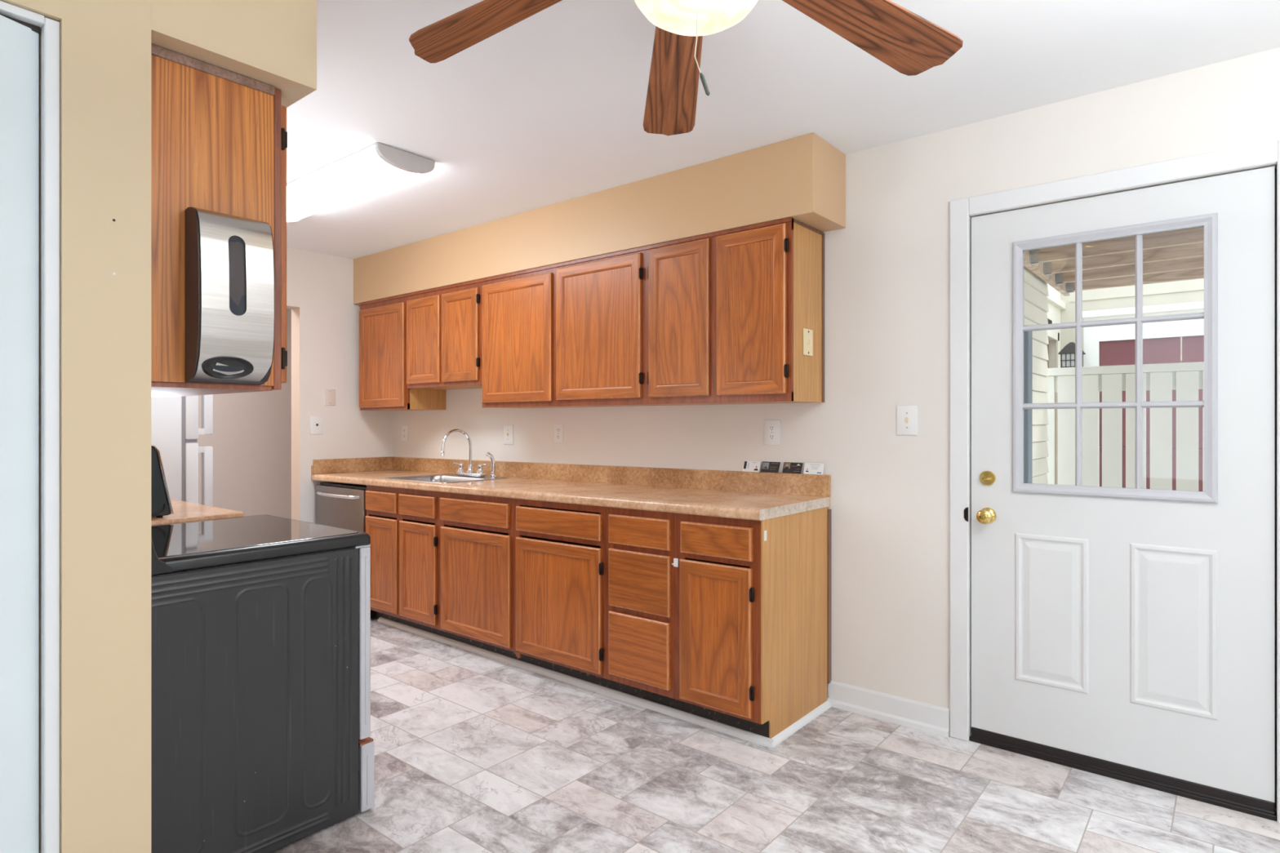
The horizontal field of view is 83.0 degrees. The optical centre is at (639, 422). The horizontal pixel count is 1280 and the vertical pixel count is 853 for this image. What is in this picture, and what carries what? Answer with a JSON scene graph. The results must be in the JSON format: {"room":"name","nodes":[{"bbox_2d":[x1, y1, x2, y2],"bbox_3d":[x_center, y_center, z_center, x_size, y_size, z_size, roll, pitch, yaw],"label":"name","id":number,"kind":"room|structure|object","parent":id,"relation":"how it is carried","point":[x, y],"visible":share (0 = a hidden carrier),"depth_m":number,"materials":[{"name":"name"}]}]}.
{"room":"kitchen","nodes":[
{"label":"kitchen","id":0,"kind":"room"},
{"bbox_2d":[39,36,39,852],"bbox_3d":[-2.841,0.037,2.966,4.244,2.440,0.120,0,0,39],"label":"wall","id":1,"kind":"structure","parent":0,"point":[39,37],"depth_m":1.74,"materials":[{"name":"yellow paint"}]},
{"bbox_2d":[151,43,287,397],"bbox_3d":[-1.324,-0.473,2.010,0.801,0.780,0.331,0,0,39],"label":"upper cabinet","id":2,"kind":"object","parent":1,"relation":"attached to","point":[219,135],"visible":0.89,"depth_m":1.73,"materials":[{"name":"brown wood"}]},
{"bbox_2d":[185,207,275,385],"bbox_3d":[-0.980,-0.299,1.736,0.089,0.408,0.169,0,0,39],"label":"paper towel dispenser","id":3,"kind":"object","parent":2,"relation":"attached to","point":[230,285],"visible":1,"depth_m":1.70,"materials":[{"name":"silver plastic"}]},
{"bbox_2d":[0,0,151,852],"bbox_3d":[-2.022,0.037,0.527,0.120,2.440,2.846,0,0,39],"label":"wall","id":4,"kind":"structure","parent":0,"point":[105,45],"depth_m":1.52,"materials":[{"name":"yellow paint"}]},
{"bbox_2d":[0,0,60,852],"bbox_3d":[-1.692,0.220,0.801,0.170,2.075,1.688,0,0,39],"label":"door","id":5,"kind":"structure","parent":4,"relation":"in","point":[20,28],"depth_m":1.45,"materials":[{"name":"white paint"}]},
{"bbox_2d":[151,0,316,107],"bbox_3d":[-2.145,-1.023,2.710,3.084,0.320,0.370,0,0,39],"label":"wall","id":6,"kind":"structure","parent":0,"point":[273,42],"depth_m":1.75,"materials":[{"name":"yellow paint"}]},
{"bbox_2d":[196,308,291,519],"bbox_3d":[-4.510,0.037,4.356,0.100,2.440,5.600,0,0,39],"label":"wall","id":7,"kind":"structure","parent":0,"point":[251,438],"depth_m":5.91,"materials":[{"name":"beige paint"}]},
{"bbox_2d":[286,246,392,523],"bbox_3d":[-2.708,0.037,4.548,0.120,2.440,2.494,0,0,39],"label":"wall","id":8,"kind":"structure","parent":0,"point":[321,285],"depth_m":5.09,"materials":[{"name":"beige paint"}]},
{"bbox_2d":[286,306,299,520],"bbox_3d":[-2.725,0.234,4.529,0.120,2.046,1.135,0,0,39],"label":"trim","id":9,"kind":"structure","parent":8,"relation":"attached to","point":[295,310],"depth_m":4.96,"materials":[{"name":"beige paint"}]},
{"bbox_2d":[310,415,323,434],"bbox_3d":[-2.237,0.015,5.013,0.016,0.128,0.093,0,0,39],"label":"phone jack","id":10,"kind":"object","parent":8,"relation":"attached to","point":[316,422],"visible":1,"depth_m":5.01,"materials":[{"name":"white plastic"}]},
{"bbox_2d":[324,389,335,405],"bbox_3d":[-2.178,-0.181,5.091,0.008,0.112,0.073,0,0,39],"label":"blank plate","id":11,"kind":"object","parent":8,"relation":"attached to","point":[330,394],"visible":1,"depth_m":5.09,"materials":[{"name":"beige plastic"}]},
{"bbox_2d":[353,132,845,304],"bbox_3d":[-0.582,-1.021,4.208,3.595,0.324,0.318,0,0,39],"label":"soffit","id":12,"kind":"structure","parent":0,"point":[802,178],"depth_m":3.53,"materials":[{"name":"beige paint"}]},
{"bbox_2d":[359,217,791,305],"bbox_3d":[-0.689,-0.850,4.104,3.422,0.017,0.006,0,0,39],"label":"trim","id":13,"kind":"structure","parent":12,"relation":"attached to","point":[786,220],"depth_m":3.68,"materials":[{"name":"brown wood"}]},
{"bbox_2d":[269,617,1279,852],"bbox_3d":[-1.323,1.317,1.541,8.400,0.120,5.700,0,0,39],"label":"floor","id":14,"kind":"structure","parent":0,"point":[474,753],"depth_m":2.49,"materials":[{"name":"tile"}]},
{"bbox_2d":[151,394,213,506],"bbox_3d":[-2.670,0.407,3.516,0.730,1.700,0.840,0,0,39],"label":"refrigerator","id":15,"kind":"object","parent":14,"relation":"on","point":[175,430],"visible":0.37,"depth_m":3.51,"materials":[{"name":"white metal"}]},
{"bbox_2d":[151,515,374,852],"bbox_3d":[-1.372,0.699,2.308,0.758,1.093,0.710,0,0,39],"label":"range","id":16,"kind":"object","parent":14,"relation":"on","point":[261,742],"visible":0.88,"depth_m":2.08,"materials":[{"name":"black metal"}]},
{"bbox_2d":[151,444,173,517],"bbox_3d":[-1.931,0.206,2.595,0.321,0.271,0.357,0,0,39],"label":"control panel","id":17,"kind":"object","parent":16,"relation":"attached to","point":[161,504],"visible":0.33,"depth_m":2.60,"materials":[{"name":"black plastic"}]},
{"bbox_2d":[315,481,375,617],"bbox_3d":[-1.817,0.829,4.984,0.631,0.833,0.649,0,0,39],"label":"dishwasher","id":18,"kind":"object","parent":14,"relation":"on","point":[338,504],"visible":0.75,"depth_m":4.75,"materials":[{"name":"silver metal"}]},
{"bbox_2d":[365,484,448,637],"bbox_3d":[-1.254,0.822,4.563,0.766,0.870,0.624,0,0,39],"label":"base cabinet","id":19,"kind":"object","parent":14,"relation":"on","point":[402,527],"visible":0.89,"depth_m":4.29,"materials":[{"name":"brown wood"}]},
{"bbox_2d":[438,491,615,689],"bbox_3d":[-0.464,0.818,3.914,1.280,0.879,0.624,0,0,39],"label":"base cabinet","id":20,"kind":"object","parent":14,"relation":"on","point":[527,578],"visible":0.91,"depth_m":3.61,"materials":[{"name":"brown wood"}]},
{"bbox_2d":[514,652,521,658],"bbox_3d":[-0.629,1.176,3.687,0.065,0.038,0.008,0,0,39],"label":"loose splinter","id":21,"kind":"object","parent":20,"relation":"hanging from","point":[517,655],"visible":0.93,"depth_m":3.67,"materials":[{"name":"brown wood"}]},
{"bbox_2d":[311,456,831,520],"bbox_3d":[-0.707,0.313,4.111,3.524,0.163,0.628,0,0,39],"label":"countertop","id":22,"kind":"structure","parent":20,"relation":"on","point":[740,495],"depth_m":3.71,"materials":[{"name":"beige laminate"}]},
{"bbox_2d":[386,474,508,497],"bbox_3d":[-1.204,0.423,4.511,0.640,0.168,0.490,0,0,39],"label":"sink","id":23,"kind":"object","parent":22,"relation":"in","point":[441,478],"visible":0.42,"depth_m":4.64,"materials":[{"name":"metal"}]},
{"bbox_2d":[485,451,497,478],"bbox_3d":[-0.924,0.259,4.508,0.051,0.164,0.068,0,0,39],"label":"sprayer","id":24,"kind":"object","parent":23,"relation":"on","point":[488,454],"visible":1,"depth_m":4.50,"materials":[{"name":"silver metal"}]},
{"bbox_2d":[440,428,485,476],"bbox_3d":[-1.131,0.189,4.641,0.278,0.304,0.270,0,0,-13],"label":"faucet","id":25,"kind":"object","parent":22,"relation":"on","point":[460,472],"visible":1,"depth_m":4.62,"materials":[{"name":"silver metal"}]},
{"bbox_2d":[742,461,760,471],"bbox_3d":[0.536,0.209,3.481,0.098,0.050,0.011,0,0,39],"label":"business card","id":26,"kind":"object","parent":22,"relation":"on","point":[748,466],"visible":1,"depth_m":3.48,"materials":[{"name":"white paper"}]},
{"bbox_2d":[760,461,780,472],"bbox_3d":[0.615,0.208,3.416,0.101,0.050,0.011,0,0,39],"label":"business card","id":27,"kind":"object","parent":22,"relation":"on","point":[766,467],"visible":1,"depth_m":3.42,"materials":[{"name":"black paper"}]},
{"bbox_2d":[761,462,768,469],"bbox_3d":[0.596,0.203,3.433,0.037,0.031,0.006,0,0,39],"label":"photo","id":28,"kind":"object","parent":27,"relation":"attached to","point":[765,465],"depth_m":3.43},
{"bbox_2d":[782,462,803,473],"bbox_3d":[0.704,0.208,3.343,0.101,0.050,0.011,0,0,39],"label":"business card","id":29,"kind":"object","parent":22,"relation":"on","point":[788,467],"visible":1,"depth_m":3.34,"materials":[{"name":"black paper"}]},
{"bbox_2d":[783,462,791,468],"bbox_3d":[0.684,0.198,3.361,0.033,0.027,0.006,0,0,39],"label":"photo","id":30,"kind":"object","parent":29,"relation":"on","point":[786,465],"depth_m":3.36},
{"bbox_2d":[803,462,824,475],"bbox_3d":[0.786,0.207,3.275,0.098,0.050,0.011,0,0,39],"label":"business card","id":31,"kind":"object","parent":22,"relation":"on","point":[809,468],"visible":1,"depth_m":3.28,"materials":[{"name":"white paper"}]},
{"bbox_2d":[606,506,683,711],"bbox_3d":[0.180,0.816,3.387,0.383,0.881,0.619,0,0,39],"label":"base cabinet","id":32,"kind":"object","parent":14,"relation":"on","point":[640,544],"visible":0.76,"depth_m":3.14,"materials":[{"name":"brown wood"}]},
{"bbox_2d":[674,506,831,738],"bbox_3d":[0.492,0.815,3.127,0.428,0.884,0.624,0,0,39],"label":"base cabinet","id":33,"kind":"object","parent":14,"relation":"on","point":[753,597],"visible":0.94,"depth_m":2.92,"materials":[{"name":"brown wood"}]},
{"bbox_2d":[671,558,678,567],"bbox_3d":[0.147,0.585,3.031,0.029,0.035,0.010,0,0,39],"label":"safety latch","id":34,"kind":"object","parent":33,"relation":"attached to","point":[675,563],"visible":1,"depth_m":3.03,"materials":[{"name":"white plastic"}]},
{"bbox_3d":[-2.086,0.820,2.828,0.985,0.874,0.599,0,0,39],"label":"base cabinet","id":35,"kind":"object","parent":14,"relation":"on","visible":0},
{"bbox_2d":[151,498,244,524],"bbox_3d":[-2.085,0.362,2.839,1.003,0.040,0.626,0,0,39],"label":"countertop","id":36,"kind":"structure","parent":35,"relation":"on","point":[184,511],"depth_m":2.73,"materials":[{"name":"beige laminate"}]},
{"bbox_2d":[286,0,1279,258],"bbox_3d":[-1.459,-1.243,1.847,8.200,0.120,5.600,0,0,39],"label":"ceiling","id":37,"kind":"structure","parent":0,"point":[548,108],"depth_m":2.54,"materials":[{"name":"paint"}]},
{"bbox_2d":[286,142,435,222],"bbox_3d":[-1.505,-1.143,3.559,1.275,0.080,0.284,0,0,39],"label":"ceiling light","id":38,"kind":"object","parent":37,"relation":"attached to","point":[378,166],"visible":0.73,"depth_m":3.33,"materials":[{"name":"white paint"}]},
{"bbox_2d":[408,0,963,135],"bbox_3d":[0.090,-0.930,1.530,1.321,0.504,1.286,0,0,39],"label":"ceiling fan","id":39,"kind":"object","parent":37,"relation":"hanging from","point":[906,42],"visible":1,"depth_m":1.74,"materials":[{"name":"brown wood"}]},
{"bbox_2d":[392,47,1279,809],"bbox_3d":[0.724,0.037,3.431,6.840,2.440,0.140,0,0,39],"label":"wall","id":40,"kind":"structure","parent":0,"point":[886,273],"depth_m":3.05,"materials":[{"name":"beige paint"}]},
{"bbox_2d":[359,296,445,410],"bbox_3d":[-1.687,-0.475,5.113,0.600,0.768,0.324,0,0,39],"label":"upper cabinet","id":41,"kind":"object","parent":40,"relation":"attached to","point":[383,386],"visible":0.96,"depth_m":4.97,"materials":[{"name":"brown wood"}]},
{"bbox_2d":[401,425,408,441],"bbox_3d":[-1.745,0.077,5.365,0.076,0.116,0.008,0,0,39],"label":"power outlet","id":42,"kind":"object","parent":40,"relation":"attached to","point":[404,428],"visible":1,"depth_m":5.36,"materials":[{"name":"beige plastic"}]},
{"bbox_2d":[406,281,482,390],"bbox_3d":[-1.154,-0.544,4.672,0.781,0.628,0.328,0,0,39],"label":"upper cabinet","id":43,"kind":"object","parent":40,"relation":"attached to","point":[444,327],"visible":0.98,"depth_m":4.52,"materials":[{"name":"brown wood"}]},
{"bbox_2d":[503,425,513,444],"bbox_3d":[-0.844,0.075,4.619,0.090,0.124,0.016,0,0,39],"label":"light switch","id":44,"kind":"object","parent":40,"relation":"attached to","point":[508,429],"visible":1,"depth_m":4.62,"materials":[{"name":"beige plastic"}]},
{"bbox_2d":[554,423,563,443],"bbox_3d":[-0.487,0.063,4.331,0.076,0.116,0.008,0,0,39],"label":"power outlet","id":45,"kind":"object","parent":40,"relation":"attached to","point":[558,428],"visible":1,"depth_m":4.33,"materials":[{"name":"beige plastic"}]},
{"bbox_2d":[482,249,680,408],"bbox_3d":[-0.370,-0.475,4.028,1.247,0.768,0.328,0,0,39],"label":"upper cabinet","id":46,"kind":"object","parent":40,"relation":"attached to","point":[571,335],"visible":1,"depth_m":3.84,"materials":[{"name":"brown wood"}]},
{"bbox_2d":[377,617,831,748],"bbox_3d":[-0.407,1.244,3.891,2.809,0.026,0.531,0,0,39],"label":"trim","id":47,"kind":"structure","parent":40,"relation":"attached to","point":[718,726],"depth_m":3.25,"materials":[{"name":"white paint"}]},
{"bbox_2d":[391,457,831,497],"bbox_3d":[-0.507,0.292,4.338,3.502,0.120,0.020,0,0,39],"label":"backsplash","id":48,"kind":"structure","parent":40,"relation":"attached to","point":[797,484],"depth_m":3.88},
{"bbox_2d":[644,217,824,404],"bbox_3d":[0.419,-0.475,3.378,0.796,0.768,0.328,0,0,39],"label":"upper cabinet","id":49,"kind":"object","parent":40,"relation":"attached to","point":[726,316],"visible":1,"depth_m":3.20,"materials":[{"name":"brown wood"}]},
{"bbox_2d":[803,328,813,355],"bbox_3d":[0.728,-0.348,3.126,0.014,0.115,0.083,0,0,39],"label":"wall plate","id":50,"kind":"object","parent":49,"relation":"attached to","point":[807,333],"visible":1,"depth_m":3.12,"materials":[{"name":"beige plastic"}]},
{"bbox_2d":[764,420,780,444],"bbox_3d":[0.624,0.045,3.417,0.086,0.116,0.008,0,0,39],"label":"power outlet","id":51,"kind":"object","parent":40,"relation":"attached to","point":[771,428],"visible":1,"depth_m":3.41,"materials":[{"name":"white plastic"}]},
{"bbox_2d":[768,425,775,431],"bbox_3d":[0.623,0.024,3.415,0.033,0.027,0.002,0,0,39],"label":"receptacle","id":52,"kind":"object","parent":51,"relation":"attached to","point":[771,428],"depth_m":3.41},
{"bbox_2d":[768,434,775,439],"bbox_3d":[0.623,0.066,3.415,0.033,0.027,0.002,0,0,39],"label":"receptacle","id":53,"kind":"object","parent":51,"relation":"attached to","point":[771,437],"depth_m":3.41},
{"bbox_2d":[826,680,949,737],"bbox_3d":[1.037,1.203,3.065,0.519,0.108,0.028,0,0,39],"label":"baseboard","id":54,"kind":"structure","parent":40,"relation":"attached to","point":[914,714],"depth_m":3.05,"materials":[{"name":"white paint"}]},
{"bbox_2d":[896,405,917,435],"bbox_3d":[1.110,-0.011,3.012,0.088,0.124,0.016,0,0,39],"label":"light switch","id":55,"kind":"object","parent":40,"relation":"attached to","point":[906,415],"visible":1,"depth_m":3.01,"materials":[{"name":"beige plastic"}]},
{"bbox_2d":[949,139,1279,823],"bbox_3d":[1.651,0.183,2.567,1.058,2.147,0.016,0,0,39],"label":"trim","id":56,"kind":"structure","parent":40,"relation":"attached to","point":[1268,153],"depth_m":2.85,"materials":[{"name":"white paint"}]},
{"bbox_2d":[964,165,1275,815],"bbox_3d":[1.650,0.211,2.578,0.930,2.058,0.130,0,0,39],"label":"door","id":57,"kind":"structure","parent":40,"relation":"in","point":[1129,633],"depth_m":2.51,"materials":[{"name":"white paint"}]},
{"bbox_2d":[969,736,1276,821],"bbox_3d":[1.703,1.249,2.630,0.914,0.016,0.153,0,0,39],"label":"trim","id":58,"kind":"structure","parent":40,"relation":"attached to","point":[1165,789],"depth_m":2.52,"materials":[{"name":"black rubber"}]},
{"bbox_2d":[1060,278,1204,359],"bbox_3d":[6.753,-1.943,7.189,5.100,2.400,0.115,0,0,39],"label":"wall","id":59,"kind":"structure","parent":0,"point":[1185,291],"depth_m":8.18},
{"label":"outside","id":60,"kind":"structure","parent":0,"visible":0},
{"bbox_3d":[5.462,1.442,6.643,12.000,0.130,10.800,0,0,39],"label":"patio","id":61,"kind":"object","parent":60,"visible":0},
{"bbox_2d":[1023,266,1048,484],"bbox_3d":[2.095,0.007,4.369,0.126,2.740,3.030,0,0,39],"label":"wall","id":62,"kind":"structure","parent":61,"relation":"on","point":[1035,289],"depth_m":5.26,"materials":[{"name":"beige paint"}]},
{"bbox_2d":[1023,331,1032,483],"bbox_3d":[2.577,0.357,4.820,0.042,2.000,0.120,0,0,39],"label":"downspout","id":63,"kind":"object","parent":62,"relation":"attached to","point":[1028,335],"visible":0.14,"depth_m":4.77,"materials":[{"name":"white metal"}]},
{"bbox_2d":[1023,250,1070,296],"bbox_3d":[2.339,-1.135,4.498,0.040,0.215,3.520,0,0,39],"label":"beam","id":64,"kind":"structure","parent":62,"relation":"attached to","point":[1037,269],"depth_m":5.07,"materials":[{"name":"brown wood"}]},
{"bbox_2d":[1029,248,1039,265],"bbox_3d":[2.575,-1.105,4.717,0.044,0.137,0.108,0,0,39],"label":"hanger","id":65,"kind":"object","parent":64,"relation":"attached to","point":[1033,254],"visible":0.71,"depth_m":4.70,"materials":[{"name":"metal"}]},
{"bbox_2d":[1043,261,1053,275],"bbox_3d":[2.854,-1.105,5.057,0.044,0.137,0.108,0,0,39],"label":"hanger","id":66,"kind":"object","parent":64,"relation":"attached to","point":[1046,265],"visible":0.71,"depth_m":5.04,"materials":[{"name":"metal"}]},
{"bbox_2d":[1055,272,1064,285],"bbox_3d":[3.134,-1.105,5.397,0.044,0.137,0.108,0,0,39],"label":"hanger","id":67,"kind":"object","parent":64,"relation":"attached to","point":[1059,277],"visible":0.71,"depth_m":5.38,"materials":[{"name":"metal"}]},
{"bbox_2d":[1066,282,1074,293],"bbox_3d":[3.413,-1.105,5.737,0.044,0.137,0.108,0,0,39],"label":"hanger","id":68,"kind":"object","parent":64,"relation":"attached to","point":[1069,286],"visible":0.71,"depth_m":5.72,"materials":[{"name":"metal"}]},
{"bbox_2d":[1038,226,1204,262],"bbox_3d":[3.883,-1.137,3.642,3.428,0.188,0.038,0,0,39],"label":"joist","id":69,"kind":"object","parent":64,"relation":"attached to","point":[1194,235],"visible":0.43,"depth_m":4.39,"materials":[{"name":"brown wood"}]},
{"bbox_2d":[1051,242,1204,273],"bbox_3d":[4.162,-1.137,3.982,3.428,0.188,0.038,0,0,39],"label":"joist","id":70,"kind":"object","parent":64,"relation":"attached to","point":[1195,250],"visible":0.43,"depth_m":4.74,"materials":[{"name":"brown wood"}]},
{"bbox_2d":[1062,256,1204,283],"bbox_3d":[4.442,-1.137,4.322,3.428,0.188,0.038,0,0,39],"label":"joist","id":71,"kind":"object","parent":64,"relation":"attached to","point":[1193,263],"visible":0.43,"depth_m":5.09,"materials":[{"name":"brown wood"}]},
{"bbox_2d":[1073,267,1204,291],"bbox_3d":[4.721,-1.137,4.661,3.428,0.188,0.038,0,0,39],"label":"joist","id":72,"kind":"object","parent":64,"relation":"attached to","point":[1197,273],"visible":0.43,"depth_m":5.40,"materials":[{"name":"brown wood"}]},
{"bbox_2d":[1046,283,1060,484],"bbox_3d":[4.172,-0.183,7.703,0.140,3.120,3.400,0,0,39],"label":"wall","id":73,"kind":"structure","parent":61,"relation":"on","point":[1054,313],"depth_m":8.38,"materials":[{"name":"beige paint"}]},
{"bbox_2d":[1045,341,1048,368],"bbox_3d":[4.500,0.214,8.133,0.040,2.325,0.730,0,0,39],"label":"door","id":74,"kind":"structure","parent":73,"relation":"in","point":[1048,341],"depth_m":8.38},
{"bbox_2d":[1046,290,1065,484],"bbox_3d":[4.246,-0.023,7.643,0.050,2.800,3.400,0,0,39],"label":"trim","id":75,"kind":"structure","parent":73,"relation":"attached to","point":[1052,299],"depth_m":8.35,"materials":[{"name":"beige paint"}]},
{"bbox_2d":[1057,342,1085,368],"bbox_3d":[4.675,-0.706,7.834,0.230,0.334,0.230,0,0,39],"label":"wall lantern","id":76,"kind":"object","parent":73,"relation":"attached to","point":[1067,353],"visible":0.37,"depth_m":7.79,"materials":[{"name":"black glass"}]},
{"bbox_2d":[1045,361,1204,491],"bbox_3d":[4.016,0.472,5.116,2.395,1.810,0.105,0,0,39],"label":"fence","id":77,"kind":"object","parent":61,"relation":"on","point":[1160,379],"visible":0.3,"depth_m":5.42,"materials":[{"name":"beige paint"}]},
{"bbox_2d":[1084,309,1204,486],"bbox_3d":[6.629,0.107,6.550,4.480,2.540,0.140,0,0,39],"label":"wall","id":78,"kind":"structure","parent":61,"relation":"on","point":[1093,335],"depth_m":7.65,"materials":[{"name":"beige paint"}]},
{"bbox_2d":[1082,301,1204,319],"bbox_3d":[6.549,-1.178,6.500,4.540,0.070,0.080,0,0,39],"label":"trim","id":79,"kind":"structure","parent":78,"relation":"on","point":[1193,305],"depth_m":7.51,"materials":[{"name":"beige paint"}]},
{"bbox_2d":[1099,335,1204,491],"bbox_3d":[6.679,0.247,6.500,4.339,2.259,0.035,0,0,39],"label":"neighboring building","id":80,"kind":"structure","parent":78,"relation":"in","point":[1159,350],"depth_m":7.58,"materials":[{"name":"red paint"}]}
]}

